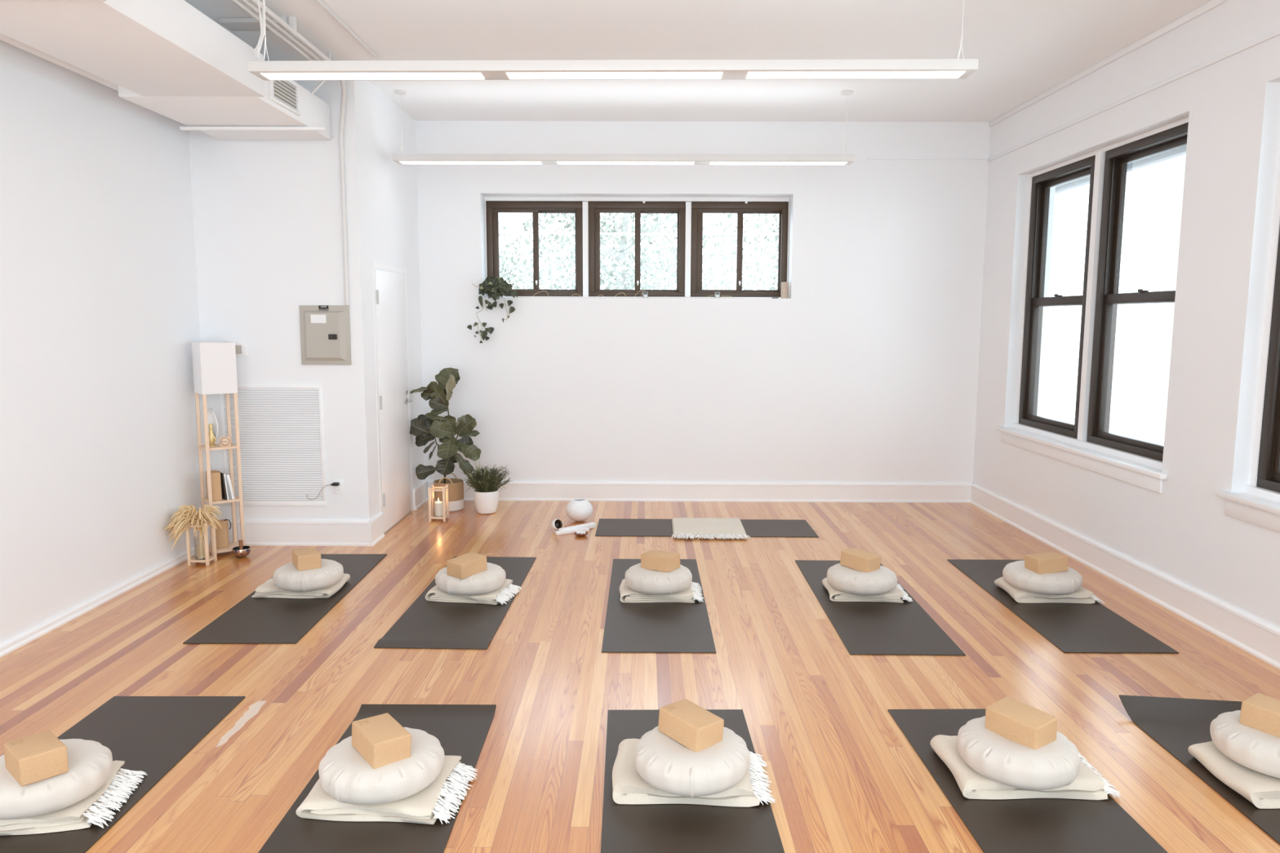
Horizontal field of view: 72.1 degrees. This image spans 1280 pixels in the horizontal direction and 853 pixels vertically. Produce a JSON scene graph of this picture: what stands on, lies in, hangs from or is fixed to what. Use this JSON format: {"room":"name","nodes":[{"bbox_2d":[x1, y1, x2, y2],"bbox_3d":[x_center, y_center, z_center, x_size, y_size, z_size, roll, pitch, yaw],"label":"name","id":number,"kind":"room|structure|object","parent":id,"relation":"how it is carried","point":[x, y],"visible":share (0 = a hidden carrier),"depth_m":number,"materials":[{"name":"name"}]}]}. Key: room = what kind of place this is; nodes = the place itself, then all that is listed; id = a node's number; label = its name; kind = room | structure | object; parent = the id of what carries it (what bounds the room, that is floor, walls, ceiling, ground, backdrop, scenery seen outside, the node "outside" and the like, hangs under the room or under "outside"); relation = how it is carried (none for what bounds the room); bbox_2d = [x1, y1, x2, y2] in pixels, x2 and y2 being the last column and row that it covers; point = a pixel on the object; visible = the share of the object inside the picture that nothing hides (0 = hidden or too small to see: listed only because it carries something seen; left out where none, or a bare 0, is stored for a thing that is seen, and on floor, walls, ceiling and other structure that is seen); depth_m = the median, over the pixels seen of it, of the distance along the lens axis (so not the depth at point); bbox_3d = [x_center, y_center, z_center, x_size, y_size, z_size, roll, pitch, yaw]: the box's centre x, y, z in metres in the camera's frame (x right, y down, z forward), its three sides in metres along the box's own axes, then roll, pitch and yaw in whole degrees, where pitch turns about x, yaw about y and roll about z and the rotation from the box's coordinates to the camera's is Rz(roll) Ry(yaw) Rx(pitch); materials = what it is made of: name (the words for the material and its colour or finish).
{"room":"exercise studio","nodes":[
{"label":"exercise studio","id":0,"kind":"room"},
{"bbox_2d":[0,40,210,644],"bbox_3d":[-3.463,-0.465,3.461,0.200,3.585,9.940,0,7,0],"label":"wall","id":1,"kind":"structure","parent":0,"point":[100,312],"depth_m":5.33,"materials":[{"name":"paint"}]},
{"bbox_2d":[0,32,118,90],"bbox_3d":[-3.265,-2.042,4.607,0.100,0.098,3.000,0,7,0],"label":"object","id":2,"kind":"object","parent":1,"relation":"attached to","point":[3,37],"visible":0.17,"depth_m":4.89,"materials":[{"name":"paint"}]},
{"bbox_2d":[0,538,210,657],"bbox_3d":[-3.358,1.393,2.810,0.032,0.055,8.200,0,7,0],"label":"baseboard","id":3,"kind":"structure","parent":1,"relation":"attached to","point":[22,639],"depth_m":5.31,"materials":[{"name":"paint"}]},
{"bbox_2d":[188,80,373,519],"bbox_3d":[-2.723,-0.861,6.722,1.240,3.585,0.120,0,7,0],"label":"wall","id":4,"kind":"structure","parent":0,"point":[268,217],"depth_m":6.62,"materials":[{"name":"paint"}]},
{"bbox_2d":[218,384,327,506],"bbox_3d":[-2.826,0.150,6.780,0.790,0.945,0.012,0,7,0],"label":"air vent","id":5,"kind":"object","parent":4,"relation":"in","point":[282,426],"visible":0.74,"depth_m":6.78,"materials":[{"name":"metal"}]},
{"bbox_2d":[216,519,368,546],"bbox_3d":[-2.729,0.829,6.852,1.240,0.200,0.032,0,7,0],"label":"baseboard","id":6,"kind":"structure","parent":4,"relation":"attached to","point":[257,532],"depth_m":6.85,"materials":[{"name":"paint"}]},
{"bbox_2d":[298,305,351,364],"bbox_3d":[-2.386,-0.691,6.651,0.375,0.447,0.059,0,7,0],"label":"breaker panel","id":7,"kind":"object","parent":4,"relation":"attached to","point":[325,330],"visible":1,"depth_m":6.64,"materials":[{"name":"grey metal"}]},
{"bbox_2d":[359,80,425,516],"bbox_3d":[-2.157,-0.964,7.583,0.120,3.585,1.620,0,7,0],"label":"wall","id":8,"kind":"structure","parent":0,"point":[390,203],"depth_m":7.34,"materials":[{"name":"paint"}]},
{"bbox_2d":[368,512,384,546],"bbox_3d":[-2.092,0.814,6.987,0.032,0.200,0.312,0,7,0],"label":"baseboard","id":9,"kind":"structure","parent":8,"relation":"attached to","point":[375,532],"depth_m":6.95,"materials":[{"name":"paint"}]},
{"bbox_2d":[372,262,413,533],"bbox_3d":[-2.081,-0.257,7.515,0.079,2.200,0.985,0,7,0],"label":"door","id":10,"kind":"structure","parent":8,"relation":"in","point":[393,401],"depth_m":7.45,"materials":[{"name":"paint"}]},
{"bbox_2d":[0,500,1279,852],"bbox_3d":[-0.034,1.384,3.690,7.700,0.120,10.590,0,7,0],"label":"floor","id":11,"kind":"structure","parent":0,"point":[844,776],"depth_m":4.33,"materials":[{"name":"brown wood"}]},
{"bbox_2d":[0,696,245,852],"bbox_3d":[-2.144,1.373,3.203,0.610,0.006,1.823,0,7,0],"label":"yoga mat","id":12,"kind":"object","parent":11,"relation":"on","point":[151,735],"visible":0.62,"depth_m":3.72,"materials":[{"name":"rubber"}]},
{"bbox_2d":[0,760,147,835],"bbox_3d":[-2.159,1.338,3.171,0.589,0.068,0.388,-1,7,-9],"label":"folded blanket","id":13,"kind":"object","parent":12,"relation":"on","point":[91,810],"visible":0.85,"depth_m":3.07,"materials":[{"name":"fabric"}]},
{"bbox_2d":[0,738,112,819],"bbox_3d":[-2.142,1.258,3.149,0.435,0.138,0.428,2,7,15],"label":"cushion","id":14,"kind":"object","parent":13,"relation":"on","point":[90,762],"visible":0.73,"depth_m":3.03,"materials":[{"name":"fabric"}]},
{"bbox_2d":[3,730,68,786],"bbox_3d":[-2.108,1.155,3.069,0.216,0.106,0.141,6,9,42],"label":"block","id":15,"kind":"object","parent":14,"relation":"on","point":[42,756],"visible":1,"depth_m":3.02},
{"bbox_2d":[185,522,217,565],"bbox_3d":[-3.162,0.834,6.339,0.150,0.310,0.130,0,7,0],"label":"wooden lantern","id":16,"kind":"object","parent":11,"relation":"on","point":[207,559],"visible":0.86,"depth_m":6.29,"materials":[{"name":"brown wood"}]},
{"bbox_2d":[163,504,222,559],"bbox_3d":[-3.169,0.756,6.272,0.328,0.402,0.366,0,7,0],"label":"bouquet","id":17,"kind":"object","parent":16,"relation":"in","point":[190,516],"visible":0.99,"depth_m":6.24,"materials":[{"name":"beige plant"}]},
{"bbox_2d":[191,341,244,555],"bbox_3d":[-3.136,0.167,6.553,0.239,1.584,0.239,-6,9,-39],"label":"floor lamp","id":18,"kind":"object","parent":11,"relation":"on","point":[214,363],"visible":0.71,"depth_m":6.44,"materials":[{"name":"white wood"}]},
{"bbox_2d":[214,519,231,548],"bbox_3d":[-3.139,0.800,6.613,0.129,0.219,0.086,-2,7,-19],"label":"block","id":19,"kind":"object","parent":18,"relation":"on","point":[221,535],"visible":0.63,"depth_m":6.58,"materials":[{"name":"brown wood"}]},
{"bbox_2d":[182,554,386,644],"bbox_3d":[-2.191,1.070,5.690,0.610,0.006,1.823,0,7,-1],"label":"yoga mat","id":20,"kind":"object","parent":11,"relation":"on","point":[251,620],"visible":0.58,"depth_m":5.21,"materials":[{"name":"rubber"}]},
{"bbox_2d":[251,573,350,598],"bbox_3d":[-2.217,1.028,5.721,0.569,0.065,0.381,0,7,0],"label":"folded blanket","id":21,"kind":"object","parent":20,"relation":"on","point":[268,589],"visible":0.48,"depth_m":5.55,"materials":[{"name":"fabric"}]},
{"bbox_2d":[272,559,343,592],"bbox_3d":[-2.123,0.955,5.640,0.427,0.138,0.420,-6,9,-42],"label":"cushion","id":22,"kind":"object","parent":21,"relation":"on","point":[286,577],"visible":0.87,"depth_m":5.49,"materials":[{"name":"fabric"}]},
{"bbox_2d":[292,547,321,570],"bbox_3d":[-2.128,0.845,5.613,0.141,0.095,0.212,-2,6,-30],"label":"block","id":23,"kind":"object","parent":22,"relation":"on","point":[308,558],"visible":1,"depth_m":5.54,"materials":[{"name":"beige wood"}]},
{"bbox_2d":[257,704,496,852],"bbox_3d":[-0.957,1.382,3.079,0.610,0.026,1.823,0,7,0],"label":"yoga mat","id":24,"kind":"object","parent":11,"relation":"on","point":[460,730],"visible":0.45,"depth_m":3.08,"materials":[{"name":"rubber"}]},
{"bbox_2d":[295,755,477,824],"bbox_3d":[-0.920,1.331,3.269,0.572,0.065,0.396,1,7,4],"label":"folded blanket","id":25,"kind":"object","parent":24,"relation":"on","point":[433,802],"visible":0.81,"depth_m":3.10,"materials":[{"name":"fabric"}]},
{"bbox_2d":[318,727,444,804],"bbox_3d":[-0.951,1.250,3.251,0.440,0.138,0.432,0,7,-3],"label":"cushion","id":26,"kind":"object","parent":25,"relation":"on","point":[345,775],"visible":0.77,"depth_m":3.10,"materials":[{"name":"fabric"}]},
{"bbox_2d":[351,713,411,768],"bbox_3d":[-0.943,1.142,3.204,0.144,0.105,0.214,-5,9,-38],"label":"block","id":27,"kind":"object","parent":26,"relation":"on","point":[380,740],"visible":1,"depth_m":3.15,"materials":[{"name":"beige wood"}]},
{"bbox_2d":[427,484,448,521],"bbox_3d":[-1.773,0.673,7.740,0.145,0.300,0.145,0,7,0],"label":"wooden lantern","id":28,"kind":"object","parent":11,"relation":"on","point":[445,504],"visible":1,"depth_m":7.69,"materials":[{"name":"brown wood"}]},
{"bbox_2d":[433,472,463,511],"bbox_3d":[-1.775,0.608,8.165,0.272,0.326,0.272,0,7,0],"label":"woven basket","id":29,"kind":"object","parent":11,"relation":"on","point":[455,486],"visible":0.79,"depth_m":8.07,"materials":[{"name":"wicker"}]},
{"bbox_2d":[409,367,480,483],"bbox_3d":[-1.787,0.020,8.038,0.654,1.088,0.324,0,7,0],"label":"fiddle leaf fig","id":30,"kind":"object","parent":29,"relation":"on","point":[425,429],"visible":0.99,"depth_m":8.04,"materials":[{"name":"green plant"}]},
{"bbox_2d":[373,556,536,649],"bbox_3d":[-1.101,1.076,5.626,0.610,0.016,1.823,0,7,2],"label":"yoga mat","id":31,"kind":"object","parent":11,"relation":"on","point":[425,624],"visible":0.62,"depth_m":5.12,"materials":[{"name":"rubber"}]},
{"bbox_2d":[425,578,521,604],"bbox_3d":[-1.058,1.043,5.625,0.539,0.066,0.352,1,7,10],"label":"folded blanket","id":32,"kind":"object","parent":31,"relation":"on","point":[501,595],"visible":0.66,"depth_m":5.49,"materials":[{"name":"fabric"}]},
{"bbox_2d":[435,562,506,595],"bbox_3d":[-1.075,0.966,5.585,0.435,0.138,0.428,0,7,-3],"label":"cushion","id":33,"kind":"object","parent":32,"relation":"on","point":[491,580],"visible":0.8,"depth_m":5.42,"materials":[{"name":"fabric"}]},
{"bbox_2d":[446,551,487,579],"bbox_3d":[-1.078,0.865,5.479,0.143,0.109,0.216,5,9,36],"label":"block","id":34,"kind":"object","parent":33,"relation":"on","point":[463,566],"visible":1,"depth_m":5.43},
{"bbox_2d":[473,489,498,514],"bbox_3d":[-1.403,0.685,8.036,0.227,0.208,0.227,0,7,0],"label":"plant pot","id":35,"kind":"object","parent":11,"relation":"on","point":[486,503],"visible":0.84,"depth_m":7.95,"materials":[{"name":"ceramic"}]},
{"bbox_2d":[460,457,513,492],"bbox_3d":[-1.407,0.439,8.005,0.486,0.337,0.431,4,8,27],"label":"grassy plant","id":36,"kind":"object","parent":35,"relation":"in","point":[487,482],"visible":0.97,"depth_m":7.96,"materials":[{"name":"green plant"}]},
{"bbox_2d":[565,498,592,521],"bbox_3d":[-0.530,0.734,7.709,0.236,0.190,0.236,0,7,0],"label":"round vase","id":37,"kind":"object","parent":11,"relation":"on","point":[578,509],"visible":1,"depth_m":7.62,"materials":[{"name":"white ceramic"}]},
{"bbox_2d":[601,559,715,653],"bbox_3d":[0.104,1.091,5.580,0.610,0.006,1.823,0,7,0],"label":"yoga mat","id":38,"kind":"object","parent":11,"relation":"on","point":[629,627],"visible":0.56,"depth_m":5.09,"materials":[{"name":"rubber"}]},
{"bbox_2d":[619,578,703,603],"bbox_3d":[0.135,1.044,5.657,0.539,0.064,0.378,0,7,0],"label":"folded blanket","id":39,"kind":"object","parent":38,"relation":"on","point":[692,593],"visible":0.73,"depth_m":5.49,"materials":[{"name":"fabric"}]},
{"bbox_2d":[624,563,692,595],"bbox_3d":[0.118,0.967,5.608,0.428,0.138,0.435,6,9,38],"label":"cushion","id":40,"kind":"object","parent":39,"relation":"on","point":[642,580],"visible":0.84,"depth_m":5.45,"materials":[{"name":"fabric"}]},
{"bbox_2d":[640,550,679,572],"bbox_3d":[0.131,0.855,5.595,0.215,0.103,0.142,5,8,33],"label":"block","id":41,"kind":"object","parent":40,"relation":"on","point":[655,560],"visible":1,"depth_m":5.54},
{"bbox_2d":[600,709,784,852],"bbox_3d":[0.172,1.396,3.078,0.610,0.006,1.823,0,7,-1],"label":"yoga mat","id":42,"kind":"object","parent":11,"relation":"on","point":[625,828],"visible":0.5,"depth_m":3.09,"materials":[{"name":"rubber"}]},
{"bbox_2d":[612,738,775,807],"bbox_3d":[0.198,1.318,3.372,0.606,0.074,0.372,0,7,2],"label":"folded blanket","id":43,"kind":"object","parent":42,"relation":"on","point":[628,787],"visible":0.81,"depth_m":3.21,"materials":[{"name":"fabric"}]},
{"bbox_2d":[634,726,750,797],"bbox_3d":[0.194,1.239,3.293,0.435,0.138,0.428,-4,8,-28],"label":"cushion","id":44,"kind":"object","parent":43,"relation":"on","point":[663,762],"visible":0.8,"depth_m":3.15,"materials":[{"name":"fabric"}]},
{"bbox_2d":[657,698,724,752],"bbox_3d":[0.191,1.124,3.310,0.144,0.109,0.216,-6,9,-40],"label":"block","id":45,"kind":"object","parent":44,"relation":"on","point":[695,728],"visible":1,"depth_m":3.26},
{"bbox_2d":[595,518,818,537],"bbox_3d":[0.548,0.861,7.481,1.823,0.006,0.610,0,7,1],"label":"yoga mat","id":46,"kind":"object","parent":11,"relation":"on","point":[606,526],"visible":0.72,"depth_m":7.45,"materials":[{"name":"rubber"}]},
{"bbox_2d":[671,517,751,539],"bbox_3d":[0.576,0.852,7.383,0.639,0.032,0.682,0,7,1],"label":"folded blanket","id":47,"kind":"object","parent":46,"relation":"on","point":[682,527],"visible":1,"depth_m":7.32,"materials":[{"name":"fabric"}]},
{"bbox_2d":[795,560,965,655],"bbox_3d":[1.432,1.098,5.559,0.610,0.006,1.823,0,7,1],"label":"yoga mat","id":48,"kind":"object","parent":11,"relation":"on","point":[864,628],"visible":0.69,"depth_m":5.09,"materials":[{"name":"rubber"}]},
{"bbox_2d":[822,577,912,603],"bbox_3d":[1.462,1.047,5.678,0.529,0.062,0.368,1,7,4],"label":"folded blanket","id":49,"kind":"object","parent":48,"relation":"on","point":[896,595],"visible":0.59,"depth_m":5.52,"materials":[{"name":"fabric"}]},
{"bbox_2d":[826,563,897,595],"bbox_3d":[1.413,0.971,5.610,0.428,0.138,0.435,-1,7,-7],"label":"cushion","id":50,"kind":"object","parent":49,"relation":"on","point":[882,580],"visible":0.88,"depth_m":5.45,"materials":[{"name":"fabric"}]},
{"bbox_2d":[840,547,880,572],"bbox_3d":[1.409,0.856,5.622,0.142,0.111,0.218,-6,9,-41],"label":"block","id":51,"kind":"object","parent":50,"relation":"on","point":[855,558],"visible":1,"depth_m":5.57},
{"bbox_2d":[888,709,1168,852],"bbox_3d":[1.447,1.398,3.095,0.610,0.006,1.823,0,7,-1],"label":"yoga mat","id":52,"kind":"object","parent":11,"relation":"on","point":[1025,825],"visible":0.46,"depth_m":3.13,"materials":[{"name":"rubber"}]},
{"bbox_2d":[929,734,1120,799],"bbox_3d":[1.490,1.314,3.425,0.606,0.078,0.382,0,7,0],"label":"folded blanket","id":53,"kind":"object","parent":52,"relation":"on","point":[1089,784],"visible":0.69,"depth_m":3.25,"materials":[{"name":"fabric"}]},
{"bbox_2d":[957,715,1080,790],"bbox_3d":[1.435,1.237,3.345,0.428,0.138,0.435,3,7,21],"label":"cushion","id":54,"kind":"object","parent":53,"relation":"on","point":[1056,764],"visible":0.79,"depth_m":3.20,"materials":[{"name":"fabric"}]},
{"bbox_2d":[985,696,1057,750],"bbox_3d":[1.443,1.125,3.333,0.147,0.112,0.215,-4,8,-34],"label":"block","id":55,"kind":"object","parent":54,"relation":"on","point":[1017,722],"visible":1,"depth_m":3.29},
{"bbox_2d":[946,559,1178,653],"bbox_3d":[2.573,1.097,5.596,0.610,0.006,1.823,0,7,0],"label":"yoga mat","id":56,"kind":"object","parent":11,"relation":"on","point":[1072,628],"visible":0.66,"depth_m":5.14,"materials":[{"name":"rubber"}]},
{"bbox_2d":[994,577,1105,604],"bbox_3d":[2.628,1.046,5.661,0.568,0.076,0.356,0,7,1],"label":"folded blanket","id":57,"kind":"object","parent":56,"relation":"on","point":[1082,595],"visible":0.66,"depth_m":5.50,"materials":[{"name":"fabric"}]},
{"bbox_2d":[1002,560,1082,595],"bbox_3d":[2.565,0.964,5.612,0.462,0.138,0.470,5,8,33],"label":"cushion","id":58,"kind":"object","parent":57,"relation":"on","point":[1015,574],"visible":0.75,"depth_m":5.44,"materials":[{"name":"fabric"}]},
{"bbox_2d":[1024,551,1067,574],"bbox_3d":[2.558,0.860,5.540,0.216,0.109,0.144,-1,7,-13],"label":"block","id":59,"kind":"object","parent":58,"relation":"on","point":[1051,562],"visible":1,"depth_m":5.48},
{"bbox_2d":[1119,694,1279,844],"bbox_3d":[2.474,1.368,3.096,0.610,0.072,1.823,0,7,1],"label":"yoga mat","id":60,"kind":"object","parent":11,"relation":"on","point":[1175,724],"visible":0.48,"depth_m":3.81,"materials":[{"name":"rubber"}]},
{"bbox_2d":[1187,741,1279,808],"bbox_3d":[2.495,1.327,3.370,0.576,0.071,0.382,0,7,0],"label":"folded blanket","id":61,"kind":"object","parent":60,"relation":"on","point":[1262,790],"visible":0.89,"depth_m":3.30,"materials":[{"name":"fabric"}]},
{"bbox_2d":[1209,710,1279,778],"bbox_3d":[2.470,1.234,3.399,0.437,0.138,0.444,-2,7,-18],"label":"cushion","id":62,"kind":"object","parent":61,"relation":"on","point":[1256,750],"visible":0.83,"depth_m":3.33,"materials":[{"name":"fabric"}]},
{"bbox_2d":[1239,693,1279,737],"bbox_3d":[2.456,1.123,3.379,0.143,0.103,0.214,-4,8,-34],"label":"block","id":63,"kind":"object","parent":62,"relation":"on","point":[1260,712],"visible":1,"depth_m":3.38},
{"bbox_2d":[184,0,1211,121],"bbox_3d":[-0.022,-2.308,3.240,7.700,0.150,10.590,0,7,0],"label":"ceiling","id":64,"kind":"structure","parent":0,"point":[1024,49],"depth_m":5.86,"materials":[{"name":"paint"}]},
{"bbox_2d":[218,17,279,31],"bbox_3d":[-2.393,-2.496,5.458,0.370,0.030,0.170,0,7,0],"label":"channel","id":65,"kind":"object","parent":64,"relation":"attached to","point":[232,24],"visible":0.58,"depth_m":5.41,"materials":[{"name":"white metal"}]},
{"bbox_2d":[241,0,323,60],"bbox_3d":[-2.178,-2.369,4.702,0.040,0.098,3.480,0,7,0],"label":"conduit","id":66,"kind":"object","parent":64,"relation":"attached to","point":[249,3],"visible":0.8,"depth_m":5.35,"materials":[{"name":"white metal"}]},
{"bbox_2d":[231,0,337,80],"bbox_3d":[-2.233,-2.369,4.702,0.040,0.098,3.480,0,7,0],"label":"conduit","id":67,"kind":"object","parent":64,"relation":"attached to","point":[271,28],"visible":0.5,"depth_m":5.36,"materials":[{"name":"white metal"}]},
{"bbox_2d":[250,0,349,305],"bbox_3d":[-2.131,-1.562,4.808,0.111,1.725,3.496,0,7,-1],"label":"conduit","id":68,"kind":"object","parent":64,"relation":"attached to","point":[291,27],"visible":0.86,"depth_m":6.46,"materials":[{"name":"white metal"}]},
{"bbox_2d":[310,51,330,94],"bbox_3d":[-2.202,-2.439,6.065,0.144,0.291,0.022,-1,7,-13],"label":"strap","id":69,"kind":"object","parent":64,"relation":"hanging from","point":[318,86],"visible":0.62,"depth_m":6.07,"materials":[{"name":"white metal"}]},
{"bbox_2d":[0,0,331,139],"bbox_3d":[-2.604,-2.014,4.803,1.020,0.340,3.390,0,7,0],"label":"air duct","id":70,"kind":"object","parent":69,"relation":"hanging from","point":[167,58],"visible":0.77,"depth_m":4.61,"materials":[{"name":"paint"}]},
{"bbox_2d":[179,125,325,130],"bbox_3d":[-2.652,-2.041,6.021,0.990,0.026,0.035,0,7,0],"label":"support bar","id":71,"kind":"object","parent":70,"relation":"attached to","point":[181,127],"visible":1,"depth_m":6.01,"materials":[{"name":"paint"}]},
{"bbox_2d":[268,80,300,115],"bbox_3d":[-2.270,-2.141,5.622,0.018,0.200,0.450,0,7,0],"label":"vent","id":72,"kind":"object","parent":70,"relation":"attached to","point":[284,95],"depth_m":5.64,"materials":[{"name":"metal"}]},
{"bbox_2d":[248,0,978,80],"bbox_3d":[-0.156,-2.109,4.554,3.752,0.565,0.180,0,7,1],"label":"pendant light","id":73,"kind":"object","parent":64,"relation":"hanging from","point":[821,68],"visible":1,"depth_m":4.52,"materials":[{"name":"white metal"}]},
{"bbox_2d":[260,72,484,79],"bbox_3d":[-1.397,-1.839,4.614,1.147,0.006,0.116,0,7,1],"label":"diffuser","id":74,"kind":"object","parent":73,"relation":"attached to","point":[268,76],"depth_m":4.61,"materials":[{"name":"white plastic"}]},
{"bbox_2d":[506,71,722,79],"bbox_3d":[-0.133,-1.831,4.588,1.117,0.006,0.116,0,7,1],"label":"diffuser","id":75,"kind":"object","parent":73,"relation":"attached to","point":[509,75],"depth_m":4.58,"materials":[{"name":"white plastic"}]},
{"bbox_2d":[746,71,965,78],"bbox_3d":[1.111,-1.824,4.562,1.107,0.006,0.116,0,7,1],"label":"diffuser","id":76,"kind":"object","parent":73,"relation":"attached to","point":[749,74],"depth_m":4.55,"materials":[{"name":"white plastic"}]},
{"bbox_2d":[391,88,855,164],"bbox_3d":[-0.134,-2.422,7.120,3.720,0.565,0.181,0,7,1],"label":"pendant light","id":77,"kind":"object","parent":64,"relation":"hanging from","point":[400,158],"visible":1,"depth_m":7.07,"materials":[{"name":"white metal"}]},
{"bbox_2d":[399,160,542,164],"bbox_3d":[-1.375,-2.150,7.165,1.141,0.006,0.116,0,7,1],"label":"diffuser","id":78,"kind":"object","parent":77,"relation":"attached to","point":[400,162],"depth_m":7.15,"materials":[{"name":"white"}]},
{"bbox_2d":[556,161,694,164],"bbox_3d":[-0.117,-2.144,7.154,1.111,0.006,0.116,0,7,0],"label":"diffuser","id":79,"kind":"object","parent":77,"relation":"attached to","point":[557,162],"depth_m":7.16,"materials":[{"name":"white"}]},
{"bbox_2d":[709,161,847,164],"bbox_3d":[1.121,-2.139,7.143,1.101,0.006,0.116,0,7,1],"label":"diffuser","id":80,"kind":"object","parent":77,"relation":"attached to","point":[710,162],"depth_m":7.14,"materials":[{"name":"white"}]},
{"bbox_2d":[415,120,990,497],"bbox_3d":[0.161,-1.072,8.537,6.985,3.585,0.330,0,7,0],"label":"wall","id":81,"kind":"structure","parent":0,"point":[867,371],"depth_m":8.38,"materials":[{"name":"paint"}]},
{"bbox_2d":[466,275,517,342],"bbox_3d":[-1.372,-1.100,8.289,0.394,0.627,0.358,-6,9,-40],"label":"trailing plant","id":82,"kind":"object","parent":81,"relation":"on","point":[492,286],"visible":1,"depth_m":8.28,"materials":[{"name":"green plant"}]},
{"bbox_2d":[485,200,582,296],"bbox_3d":[-1.022,-1.729,8.585,0.933,0.909,0.090,0,7,0],"label":"window","id":83,"kind":"structure","parent":81,"relation":"in","point":[493,208],"depth_m":8.54,"materials":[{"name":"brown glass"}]},
{"bbox_2d":[588,201,685,297],"bbox_3d":[-0.031,-1.725,8.580,0.940,0.909,0.090,0,7,0],"label":"window","id":84,"kind":"structure","parent":81,"relation":"in","point":[595,208],"depth_m":8.54,"materials":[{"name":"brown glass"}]},
{"bbox_2d":[484,196,789,298],"bbox_3d":[-0.030,-1.735,8.568,2.932,0.967,0.110,0,7,0],"label":"trim","id":85,"kind":"structure","parent":81,"relation":"attached to","point":[585,200],"depth_m":8.47,"materials":[{"name":"paint"}]},
{"bbox_2d":[427,480,971,502],"bbox_3d":[0.591,0.636,8.560,5.312,0.190,0.032,0,7,0],"label":"baseboard","id":86,"kind":"structure","parent":81,"relation":"attached to","point":[515,491],"depth_m":8.55,"materials":[{"name":"paint"}]},
{"bbox_2d":[689,201,788,297],"bbox_3d":[0.962,-1.721,8.574,0.935,0.909,0.090,0,7,0],"label":"window","id":87,"kind":"structure","parent":81,"relation":"in","point":[698,208],"depth_m":8.53,"materials":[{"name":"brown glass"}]},
{"bbox_2d":[973,0,1279,629],"bbox_3d":[3.473,-0.432,3.378,0.330,3.585,10.050,0,7,-1],"label":"wall","id":88,"kind":"structure","parent":0,"point":[1183,532],"depth_m":5.25,"materials":[{"name":"paint"}]},
{"bbox_2d":[1018,155,1095,438],"bbox_3d":[3.427,-1.020,7.147,0.130,2.122,1.035,0,7,-1],"label":"window","id":89,"kind":"structure","parent":88,"relation":"in","point":[1061,206],"depth_m":7.21,"materials":[{"name":"clear glass"}]},
{"bbox_2d":[996,117,1188,493],"bbox_3d":[3.367,-0.876,6.557,0.295,2.322,2.450,0,7,-1],"label":"trim","id":90,"kind":"structure","parent":88,"relation":"attached to","point":[1138,470],"depth_m":6.54,"materials":[{"name":"paint"}]},
{"bbox_2d":[988,0,1227,126],"bbox_3d":[3.303,-2.195,3.207,0.020,0.045,9.940,0,7,-1],"label":"trim","id":91,"kind":"structure","parent":88,"relation":"attached to","point":[1211,4],"depth_m":5.99,"materials":[{"name":"paint"}]},
{"bbox_2d":[969,483,1279,669],"bbox_3d":[3.286,1.247,3.626,0.032,0.190,9.940,0,7,-1],"label":"baseboard","id":92,"kind":"structure","parent":88,"relation":"attached to","point":[1252,635],"depth_m":5.63,"materials":[{"name":"paint"}]},
{"bbox_2d":[987,28,1279,161],"bbox_3d":[3.305,-1.875,3.246,0.014,0.030,9.940,0,7,-1],"label":"trim","id":93,"kind":"structure","parent":88,"relation":"attached to","point":[1277,32],"depth_m":5.58,"materials":[{"name":"paint"}]},
{"bbox_2d":[1086,122,1188,461],"bbox_3d":[3.443,-0.876,5.971,0.130,2.122,1.075,0,7,-1],"label":"window","id":94,"kind":"structure","parent":88,"relation":"in","point":[1143,188],"depth_m":6.07,"materials":[{"name":"clear glass"}]},
{"bbox_2d":[1216,146,1279,532],"bbox_3d":[3.407,-0.517,3.609,0.295,2.322,2.450,0,7,-1],"label":"trim","id":95,"kind":"structure","parent":88,"relation":"attached to","point":[1256,505],"depth_m":4.75,"materials":[{"name":"paint"}]},
{"bbox_2d":[1256,226,1279,492],"bbox_3d":[3.467,-0.660,4.199,0.130,2.122,1.035,0,7,-1],"label":"window","id":96,"kind":"structure","parent":88,"relation":"in","point":[1268,466],"depth_m":4.73,"materials":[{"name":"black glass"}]},
{"label":"outside","id":97,"kind":"structure","parent":0,"visible":0},
{"bbox_3d":[5.030,4.086,8.022,90.000,0.100,75.000,0,7,0],"label":"terrain","id":98,"kind":"structure","parent":97,"visible":0},
{"bbox_2d":[498,222,549,288],"bbox_3d":[-4.658,-1.858,23.977,4.887,7.795,4.850,7,10,44],"label":"tree","id":99,"kind":"object","parent":98,"relation":"on","point":[502,256],"visible":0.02,"depth_m":23.59,"materials":[{"name":"green plant"}]},
{"bbox_2d":[504,213,735,289],"bbox_3d":[-0.360,-1.746,18.954,5.050,8.815,5.036,-2,7,-20],"label":"tree","id":100,"kind":"object","parent":98,"relation":"on","point":[620,255],"visible":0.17,"depth_m":18.14,"materials":[{"name":"green plant"}]},
{"bbox_2d":[702,213,778,289],"bbox_3d":[4.676,-2.398,20.818,6.442,9.689,6.429,0,7,0],"label":"tree","id":101,"kind":"object","parent":98,"relation":"on","point":[772,228],"visible":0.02,"depth_m":20.44,"materials":[{"name":"green plant"}]},
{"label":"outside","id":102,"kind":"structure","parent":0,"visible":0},
{"bbox_2d":[498,231,778,235],"bbox_3d":[1.092,-3.059,13.724,26.000,0.151,0.036,0,7,0],"label":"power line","id":103,"kind":"object","parent":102,"point":[500,232],"visible":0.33,"depth_m":13.72,"materials":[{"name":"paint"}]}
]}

